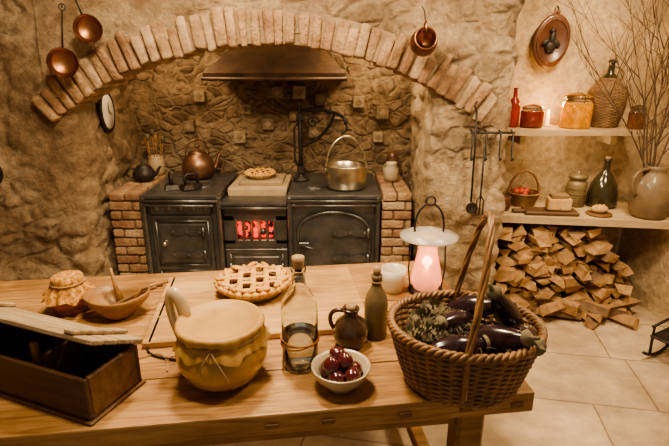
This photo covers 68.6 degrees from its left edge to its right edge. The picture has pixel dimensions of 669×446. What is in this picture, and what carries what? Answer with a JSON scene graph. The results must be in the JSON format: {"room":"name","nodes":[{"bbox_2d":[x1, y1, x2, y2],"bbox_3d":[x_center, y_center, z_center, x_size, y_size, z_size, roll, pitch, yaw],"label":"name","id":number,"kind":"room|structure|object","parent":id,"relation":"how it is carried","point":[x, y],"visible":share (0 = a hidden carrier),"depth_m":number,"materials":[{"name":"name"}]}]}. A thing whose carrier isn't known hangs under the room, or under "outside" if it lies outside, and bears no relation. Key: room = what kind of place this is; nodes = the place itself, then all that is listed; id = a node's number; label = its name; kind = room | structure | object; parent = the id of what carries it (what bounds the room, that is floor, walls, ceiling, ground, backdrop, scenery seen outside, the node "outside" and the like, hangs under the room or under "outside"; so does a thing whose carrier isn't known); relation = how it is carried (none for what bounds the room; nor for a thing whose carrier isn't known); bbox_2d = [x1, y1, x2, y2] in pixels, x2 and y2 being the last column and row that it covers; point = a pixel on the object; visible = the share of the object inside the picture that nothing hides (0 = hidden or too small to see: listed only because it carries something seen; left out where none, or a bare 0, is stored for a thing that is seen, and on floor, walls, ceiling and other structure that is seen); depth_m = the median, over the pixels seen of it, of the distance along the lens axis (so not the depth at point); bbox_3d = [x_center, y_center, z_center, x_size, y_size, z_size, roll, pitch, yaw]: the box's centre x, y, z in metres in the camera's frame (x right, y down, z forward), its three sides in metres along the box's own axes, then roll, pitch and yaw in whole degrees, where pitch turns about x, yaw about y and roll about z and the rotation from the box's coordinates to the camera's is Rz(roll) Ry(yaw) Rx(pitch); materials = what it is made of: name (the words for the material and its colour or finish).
{"room":"historic interior","nodes":[
{"label":"historic interior","id":0,"kind":"room"},
{"bbox_2d":[0,0,142,280],"bbox_3d":[-1.973,-0.247,1.652,0.619,2.750,4.491,3,18,8],"label":"wall","id":1,"kind":"structure","parent":0,"point":[59,176],"depth_m":2.96,"materials":[{"name":"stone"}]},
{"bbox_2d":[0,167,3,183],"bbox_3d":[-1.963,-0.349,2.733,0.170,0.325,0.030,-10,20,-27],"label":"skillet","id":2,"kind":"object","parent":1,"relation":"attached to","point":[1,171],"visible":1,"depth_m":2.79,"materials":[{"name":"metal"}]},
{"bbox_2d":[46,3,78,77],"bbox_3d":[-1.437,-0.954,2.568,0.152,0.370,0.076,-6,19,-19],"label":"pan","id":3,"kind":"object","parent":1,"relation":"hanging from","point":[62,62],"visible":1,"depth_m":2.59,"materials":[{"name":"metal"}]},
{"bbox_2d":[73,0,102,43],"bbox_3d":[-1.285,-1.095,2.514,0.170,0.332,0.073,1,18,3],"label":"pan","id":4,"kind":"object","parent":1,"relation":"hanging from","point":[87,28],"visible":1,"depth_m":2.55,"materials":[{"name":"metal"}]},
{"bbox_2d":[98,93,114,132],"bbox_3d":[-1.451,-0.713,3.133,0.029,0.270,0.194,0,18,0],"label":"wall clock","id":5,"kind":"object","parent":1,"relation":"attached to","point":[106,108],"visible":0.94,"depth_m":3.12,"materials":[{"name":"metal"}]},
{"bbox_2d":[33,0,461,98],"bbox_3d":[-0.470,-1.189,2.608,2.300,1.550,0.080,0,18,0],"label":"chimney breast","id":6,"kind":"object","parent":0,"point":[396,17],"depth_m":2.63,"materials":[{"name":"beige stone"}]},
{"bbox_2d":[131,49,411,182],"bbox_3d":[-0.475,-0.912,3.697,2.350,2.750,0.103,0,18,0],"label":"stone wall","id":7,"kind":"structure","parent":0,"point":[163,94],"depth_m":3.72,"materials":[{"name":"brown stone"}]},
{"bbox_2d":[182,85,388,142],"bbox_3d":[-0.367,-0.815,3.684,1.550,0.426,0.064,0,18,0],"label":"wall tiles","id":8,"kind":"structure","parent":7,"relation":"attached to","point":[299,91],"depth_m":3.65,"materials":[{"name":"beige tile"}]},
{"bbox_2d":[209,305,668,445],"bbox_3d":[0.300,1.122,2.047,5.200,0.100,4.600,0,18,0],"label":"floor","id":9,"kind":"structure","parent":0,"point":[597,386],"depth_m":2.54,"materials":[{"name":"tile"}]},
{"bbox_2d":[108,172,167,274],"bbox_3d":[-1.360,0.116,3.595,0.205,0.861,0.674,0,18,0],"label":"brick plinth","id":10,"kind":"object","parent":9,"relation":"on","point":[124,204],"visible":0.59,"depth_m":3.25,"materials":[{"name":"brown brick"}]},
{"bbox_2d":[125,161,161,182],"bbox_3d":[-1.344,-0.365,3.456,0.197,0.143,0.157,7,19,19],"label":"teapot","id":11,"kind":"object","parent":10,"relation":"on","point":[142,173],"visible":1,"depth_m":3.42,"materials":[{"name":"black metal"}]},
{"bbox_2d":[144,129,165,175],"bbox_3d":[-1.328,-0.522,3.635,0.131,0.331,0.141,11,21,31],"label":"utensil crock","id":12,"kind":"object","parent":10,"relation":"on","point":[155,161],"visible":0.84,"depth_m":3.62,"materials":[{"name":"beige ceramic"}]},
{"bbox_2d":[139,173,380,273],"bbox_3d":[-0.477,0.130,3.558,1.545,0.855,0.753,0,18,0],"label":"range","id":13,"kind":"object","parent":9,"relation":"on","point":[205,228],"visible":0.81,"depth_m":3.23,"materials":[{"name":"black metal"}]},
{"bbox_2d":[164,172,179,190],"bbox_3d":[-1.103,-0.289,3.299,0.096,0.104,0.155,-7,19,-22],"label":"iron","id":14,"kind":"object","parent":13,"relation":"on","point":[170,185],"visible":1,"depth_m":3.25,"materials":[{"name":"black metal"}]},
{"bbox_2d":[179,172,202,190],"bbox_3d":[-0.954,-0.286,3.277,0.155,0.104,0.096,-14,23,-36],"label":"iron","id":15,"kind":"object","parent":13,"relation":"on","point":[185,186],"visible":1,"depth_m":3.26,"materials":[{"name":"black metal"}]},
{"bbox_2d":[181,138,221,179],"bbox_3d":[-0.987,-0.474,3.576,0.262,0.286,0.236,3,18,10],"label":"copper kettle","id":16,"kind":"object","parent":13,"relation":"on","point":[198,161],"visible":0.96,"depth_m":3.52,"materials":[{"name":"brown metal"}]},
{"bbox_2d":[228,173,291,195],"bbox_3d":[-0.525,-0.285,3.535,0.404,0.097,0.444,0,18,0],"label":"slab","id":17,"kind":"object","parent":13,"relation":"on","point":[279,184],"visible":0.83,"depth_m":3.36,"materials":[{"name":"beige wood"}]},
{"bbox_2d":[244,167,275,179],"bbox_3d":[-0.530,-0.351,3.493,0.229,0.054,0.228,-5,19,-16],"label":"pie","id":18,"kind":"object","parent":17,"relation":"on","point":[258,173],"visible":1,"depth_m":3.43,"materials":[{"name":"beige food"}]},
{"bbox_2d":[293,101,347,181],"bbox_3d":[-0.099,-0.551,3.383,0.436,0.553,0.118,9,20,26],"label":"crane","id":19,"kind":"object","parent":13,"relation":"on","point":[299,116],"visible":1,"depth_m":3.40,"materials":[{"name":"black metal"}]},
{"bbox_2d":[324,135,367,190],"bbox_3d":[0.078,-0.414,3.283,0.302,0.347,0.296,-5,19,-14],"label":"pot","id":20,"kind":"object","parent":13,"relation":"on","point":[340,175],"visible":1,"depth_m":3.22,"materials":[{"name":"gold metal"}]},
{"bbox_2d":[0,261,534,445],"bbox_3d":[-0.667,0.739,1.803,2.350,0.780,0.982,-2,18,-7],"label":"kitchen table","id":21,"kind":"object","parent":9,"relation":"on","point":[165,410],"visible":0.36,"depth_m":1.35,"materials":[{"name":"brown wood"}]},
{"bbox_2d":[41,270,95,316],"bbox_3d":[-0.975,0.254,1.802,0.191,0.142,0.191,0,18,0],"label":"jar","id":22,"kind":"object","parent":21,"relation":"on","point":[64,293],"visible":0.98,"depth_m":1.75,"materials":[{"name":"fabric"}]},
{"bbox_2d":[0,301,145,425],"bbox_3d":[-0.835,0.336,1.377,0.592,0.248,0.199,7,19,20],"label":"box","id":23,"kind":"object","parent":21,"relation":"on","point":[78,372],"visible":1,"depth_m":1.30,"materials":[{"name":"brown wood"}]},
{"bbox_2d":[82,268,168,320],"bbox_3d":[-0.751,0.256,1.765,0.287,0.161,0.176,-3,18,-8],"label":"wooden dough bowl","id":24,"kind":"object","parent":21,"relation":"on","point":[114,302],"visible":1,"depth_m":1.78,"materials":[{"name":"brown wood"}]},
{"bbox_2d":[139,353,174,370],"bbox_3d":[-0.551,0.423,1.500,0.125,0.003,0.086,3,18,8],"label":"twine","id":25,"kind":"object","parent":21,"relation":"on","point":[153,353],"visible":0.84,"depth_m":1.52,"materials":[{"name":"beige fabric"}]},
{"bbox_2d":[146,347,175,360],"bbox_3d":[-0.530,0.414,1.525,0.175,0.006,0.030,9,20,25],"label":"skewer","id":26,"kind":"object","parent":21,"relation":"on","point":[147,348],"visible":0.78,"depth_m":1.52,"materials":[{"name":"metal"}]},
{"bbox_2d":[164,286,270,392],"bbox_3d":[-0.317,0.325,1.383,0.272,0.265,0.281,-8,20,-23],"label":"crock","id":27,"kind":"object","parent":21,"relation":"on","point":[220,346],"visible":1,"depth_m":1.33,"materials":[{"name":"ceramic"}]},
{"bbox_2d":[142,268,363,348],"bbox_3d":[-0.278,0.299,1.857,0.757,0.022,0.510,-3,18,-8],"label":"board","id":28,"kind":"object","parent":21,"relation":"on","point":[332,288],"visible":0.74,"depth_m":1.86,"materials":[{"name":"brown wood"}]},
{"bbox_2d":[214,261,291,302],"bbox_3d":[-0.315,0.233,1.905,0.301,0.072,0.300,-3,18,-8],"label":"pie","id":29,"kind":"object","parent":28,"relation":"on","point":[252,283],"visible":1,"depth_m":1.86,"materials":[{"name":"beige food"}]},
{"bbox_2d":[280,254,319,372],"bbox_3d":[-0.103,0.262,1.436,0.117,0.353,0.117,0,18,0],"label":"glass water bottle","id":30,"kind":"object","parent":21,"relation":"on","point":[299,336],"visible":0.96,"depth_m":1.40,"materials":[{"name":"clear glass"}]},
{"bbox_2d":[311,347,370,393],"bbox_3d":[0.018,0.409,1.373,0.168,0.112,0.168,0,18,0],"label":"bowl","id":31,"kind":"object","parent":21,"relation":"on","point":[339,370],"visible":1,"depth_m":1.34,"materials":[{"name":"beige ceramic"}]},
{"bbox_2d":[328,303,368,349],"bbox_3d":[0.052,0.327,1.573,0.116,0.144,0.116,-12,22,-33],"label":"jug","id":32,"kind":"object","parent":21,"relation":"on","point":[350,329],"visible":0.97,"depth_m":1.54,"materials":[{"name":"ceramic"}]},
{"bbox_2d":[364,265,387,340],"bbox_3d":[0.137,0.259,1.609,0.078,0.252,0.078,0,18,0],"label":"bottle","id":33,"kind":"object","parent":21,"relation":"on","point":[376,302],"visible":0.95,"depth_m":1.58,"materials":[{"name":"brown ceramic"}]},
{"bbox_2d":[381,263,406,294],"bbox_3d":[0.235,0.226,1.956,0.104,0.100,0.104,0,18,0],"label":"candle","id":34,"kind":"object","parent":21,"relation":"on","point":[394,274],"visible":0.95,"depth_m":1.93,"materials":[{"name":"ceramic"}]},
{"bbox_2d":[400,196,457,294],"bbox_3d":[0.365,0.085,1.910,0.224,0.396,0.224,0,18,0],"label":"lantern","id":35,"kind":"object","parent":21,"relation":"on","point":[426,271],"visible":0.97,"depth_m":1.89,"materials":[{"name":"glass"}]},
{"bbox_2d":[386,211,547,408],"bbox_3d":[0.362,0.211,1.346,0.435,0.504,0.382,4,18,12],"label":"basket","id":36,"kind":"object","parent":21,"relation":"on","point":[446,353],"visible":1,"depth_m":1.28,"materials":[{"name":"brown wicker"}]},
{"bbox_2d":[375,172,411,262],"bbox_3d":[0.405,0.116,3.594,0.195,0.861,0.675,0,18,0],"label":"brick pedestal","id":37,"kind":"object","parent":9,"relation":"on","point":[395,205],"visible":0.59,"depth_m":3.23,"materials":[{"name":"brown brick"}]},
{"bbox_2d":[383,161,398,181],"bbox_3d":[0.401,-0.364,3.466,0.110,0.135,0.128,1,18,3],"label":"enamel pot","id":38,"kind":"object","parent":37,"relation":"on","point":[390,169],"visible":1,"depth_m":3.42,"materials":[{"name":"beige ceramic"}]},
{"bbox_2d":[386,152,398,169],"bbox_3d":[0.430,-0.442,3.642,0.100,0.175,0.100,0,18,0],"label":"storage jar","id":39,"kind":"object","parent":37,"relation":"on","point":[391,156],"visible":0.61,"depth_m":3.59,"materials":[{"name":"ceramic"}]},
{"bbox_2d":[492,222,641,330],"bbox_3d":[1.574,0.308,3.375,1.043,0.676,0.614,0,18,0],"label":"firewood stack","id":40,"kind":"object","parent":9,"relation":"on","point":[566,271],"visible":0.93,"depth_m":3.27,"materials":[{"name":"brown wood"}]},
{"bbox_2d":[642,318,668,355],"bbox_3d":[1.970,0.635,2.793,0.329,0.360,0.206,-10,20,-27],"label":"rocking chair","id":41,"kind":"object","parent":9,"relation":"on","point":[663,335],"visible":1,"depth_m":2.83,"materials":[{"name":"wood"}]},
{"bbox_2d":[406,0,524,323],"bbox_3d":[0.804,-0.766,3.246,0.571,2.750,1.035,0,18,0],"label":"wall","id":42,"kind":"structure","parent":0,"point":[439,165],"depth_m":2.88,"materials":[{"name":"beige stone"}]},
{"bbox_2d":[30,6,499,121],"bbox_3d":[-0.390,-0.900,2.819,2.647,0.612,0.325,0,18,0],"label":"brick arch","id":43,"kind":"object","parent":42,"relation":"attached to","point":[104,69],"visible":0.93,"depth_m":2.67,"materials":[{"name":"beige brick"}]},
{"bbox_2d":[201,45,346,80],"bbox_3d":[-0.380,-1.543,3.150,0.931,1.192,0.534,0,18,0],"label":"range hood","id":44,"kind":"object","parent":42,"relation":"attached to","point":[256,63],"visible":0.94,"depth_m":3.12,"materials":[{"name":"aged copper"}]},
{"bbox_2d":[410,6,437,56],"bbox_3d":[0.460,-0.989,2.521,0.140,0.253,0.187,0,18,0],"label":"pan","id":45,"kind":"object","parent":42,"relation":"hanging from","point":[423,42],"visible":1,"depth_m":2.51,"materials":[{"name":"metal"}]},
{"bbox_2d":[466,101,515,214],"bbox_3d":[0.892,-0.363,2.812,0.255,0.653,0.090,0,18,0],"label":"utensils","id":46,"kind":"object","parent":42,"relation":"hanging from","point":[472,207],"visible":1,"depth_m":2.79,"materials":[{"name":"black metal"}]},
{"bbox_2d":[502,200,668,228],"bbox_3d":[1.600,-0.064,3.312,1.100,0.045,0.540,0,18,0],"label":"shelf","id":47,"kind":"object","parent":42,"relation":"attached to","point":[621,217],"visible":0.46,"depth_m":3.15,"materials":[{"name":"paint"}]},
{"bbox_2d":[503,194,511,210],"bbox_3d":[1.140,-0.135,3.300,0.100,0.095,0.100,0,18,0],"label":"clay pot","id":48,"kind":"object","parent":47,"relation":"on","point":[507,197],"visible":0.38,"depth_m":3.26,"materials":[{"name":"ceramic"}]},
{"bbox_2d":[507,170,540,206],"bbox_3d":[1.315,-0.248,3.400,0.228,0.249,0.226,0,18,0],"label":"wicker basket","id":49,"kind":"object","parent":47,"relation":"on","point":[521,196],"visible":0.9,"depth_m":3.37,"materials":[{"name":"brown wicker"}]},
{"bbox_2d":[512,207,579,216],"bbox_3d":[1.385,-0.077,3.238,0.410,0.024,0.130,2,18,5],"label":"cutting board","id":50,"kind":"object","parent":47,"relation":"on","point":[542,211],"visible":0.97,"depth_m":3.19,"materials":[{"name":"brown wood"}]},
{"bbox_2d":[545,193,572,210],"bbox_3d":[1.470,-0.139,3.214,0.157,0.105,0.098,2,18,5],"label":"butter block","id":51,"kind":"object","parent":50,"relation":"on","point":[554,201],"visible":1,"depth_m":3.17,"materials":[{"name":"beige food"}]},
{"bbox_2d":[565,170,588,207],"bbox_3d":[1.670,-0.242,3.381,0.137,0.250,0.137,0,18,0],"label":"ceramic canister","id":52,"kind":"object","parent":47,"relation":"on","point":[576,187],"visible":0.85,"depth_m":3.34,"materials":[{"name":"ceramic"}]},
{"bbox_2d":[585,204,611,217],"bbox_3d":[1.730,-0.089,3.199,0.160,0.071,0.160,0,18,0],"label":"bread loaf","id":53,"kind":"object","parent":47,"relation":"on","point":[600,211],"visible":1,"depth_m":3.17,"materials":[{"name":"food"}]},
{"bbox_2d":[585,156,618,208],"bbox_3d":[1.850,-0.285,3.356,0.200,0.347,0.200,0,18,0],"label":"glass bottle","id":54,"kind":"object","parent":47,"relation":"on","point":[603,189],"visible":0.85,"depth_m":3.31,"materials":[{"name":"glass"}]},
{"bbox_2d":[628,163,668,220],"bbox_3d":[2.016,-0.203,3.122,0.258,0.335,0.250,9,20,25],"label":"jug","id":55,"kind":"object","parent":47,"relation":"on","point":[648,195],"visible":0.98,"depth_m":3.04,"materials":[{"name":"ceramic"}]},
{"bbox_2d":[538,0,668,175],"bbox_3d":[1.713,-1.055,2.703,0.969,1.978,0.847,-11,21,-31],"label":"dried branches","id":56,"kind":"object","parent":55,"relation":"in","point":[661,64],"visible":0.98,"depth_m":2.88,"materials":[{"name":"brown plant"}]},
{"bbox_2d":[501,0,662,253],"bbox_3d":[1.540,-0.808,3.376,1.180,2.750,0.038,0,18,0],"label":"wall niche","id":57,"kind":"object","parent":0,"point":[552,158],"depth_m":3.33,"materials":[{"name":"beige paint"}]},
{"bbox_2d":[533,5,570,67],"bbox_3d":[1.409,-1.208,3.184,0.235,0.385,0.067,-1,18,-4],"label":"decorative plate","id":58,"kind":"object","parent":57,"relation":"hanging from","point":[551,41],"depth_m":3.18,"materials":[{"name":"metal"}]},
{"bbox_2d":[508,124,649,143],"bbox_3d":[1.525,-0.579,3.250,0.950,0.112,0.340,0,18,0],"label":"shelf","id":59,"kind":"object","parent":57,"relation":"attached to","point":[605,135],"visible":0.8,"depth_m":3.09,"materials":[{"name":"wood"}]},
{"bbox_2d":[509,88,520,127],"bbox_3d":[1.175,-0.755,3.204,0.076,0.250,0.076,0,18,0],"label":"bottle","id":60,"kind":"object","parent":59,"relation":"on","point":[515,112],"visible":0.85,"depth_m":3.18,"materials":[{"name":"red glass"}]},
{"bbox_2d":[519,104,543,127],"bbox_3d":[1.290,-0.700,3.197,0.144,0.150,0.149,0,18,0],"label":"jar","id":61,"kind":"object","parent":59,"relation":"on","point":[532,115],"visible":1,"depth_m":3.15,"materials":[{"name":"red glass"}]},
{"bbox_2d":[543,110,552,125],"bbox_3d":[1.430,-0.706,3.283,0.080,0.108,0.080,0,18,0],"label":"candle","id":62,"kind":"object","parent":59,"relation":"on","point":[548,112],"visible":0.95,"depth_m":3.27,"materials":[{"name":"wax"}]},
{"bbox_2d":[558,92,593,128],"bbox_3d":[1.565,-0.730,3.166,0.190,0.225,0.196,0,18,0],"label":"jar","id":63,"kind":"object","parent":59,"relation":"on","point":[576,110],"visible":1,"depth_m":3.10,"materials":[{"name":"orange glass"}]},
{"bbox_2d":[587,55,627,127],"bbox_3d":[1.785,-0.861,3.201,0.244,0.451,0.244,0,18,0],"label":"wicker demijohn","id":64,"kind":"object","parent":59,"relation":"on","point":[604,115],"visible":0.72,"depth_m":3.14,"materials":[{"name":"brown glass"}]},
{"bbox_2d":[627,105,646,129],"bbox_3d":[1.930,-0.676,3.122,0.100,0.150,0.104,0,18,0],"label":"pickle jar","id":65,"kind":"object","parent":59,"relation":"on","point":[641,123],"visible":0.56,"depth_m":3.09,"materials":[{"name":"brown glass"}]},
{"bbox_2d":[615,0,668,323],"bbox_3d":[2.518,-0.191,1.477,0.233,2.750,4.141,-2,18,-8],"label":"wall","id":66,"kind":"structure","parent":0,"point":[645,251],"depth_m":3.36,"materials":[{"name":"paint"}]}
]}

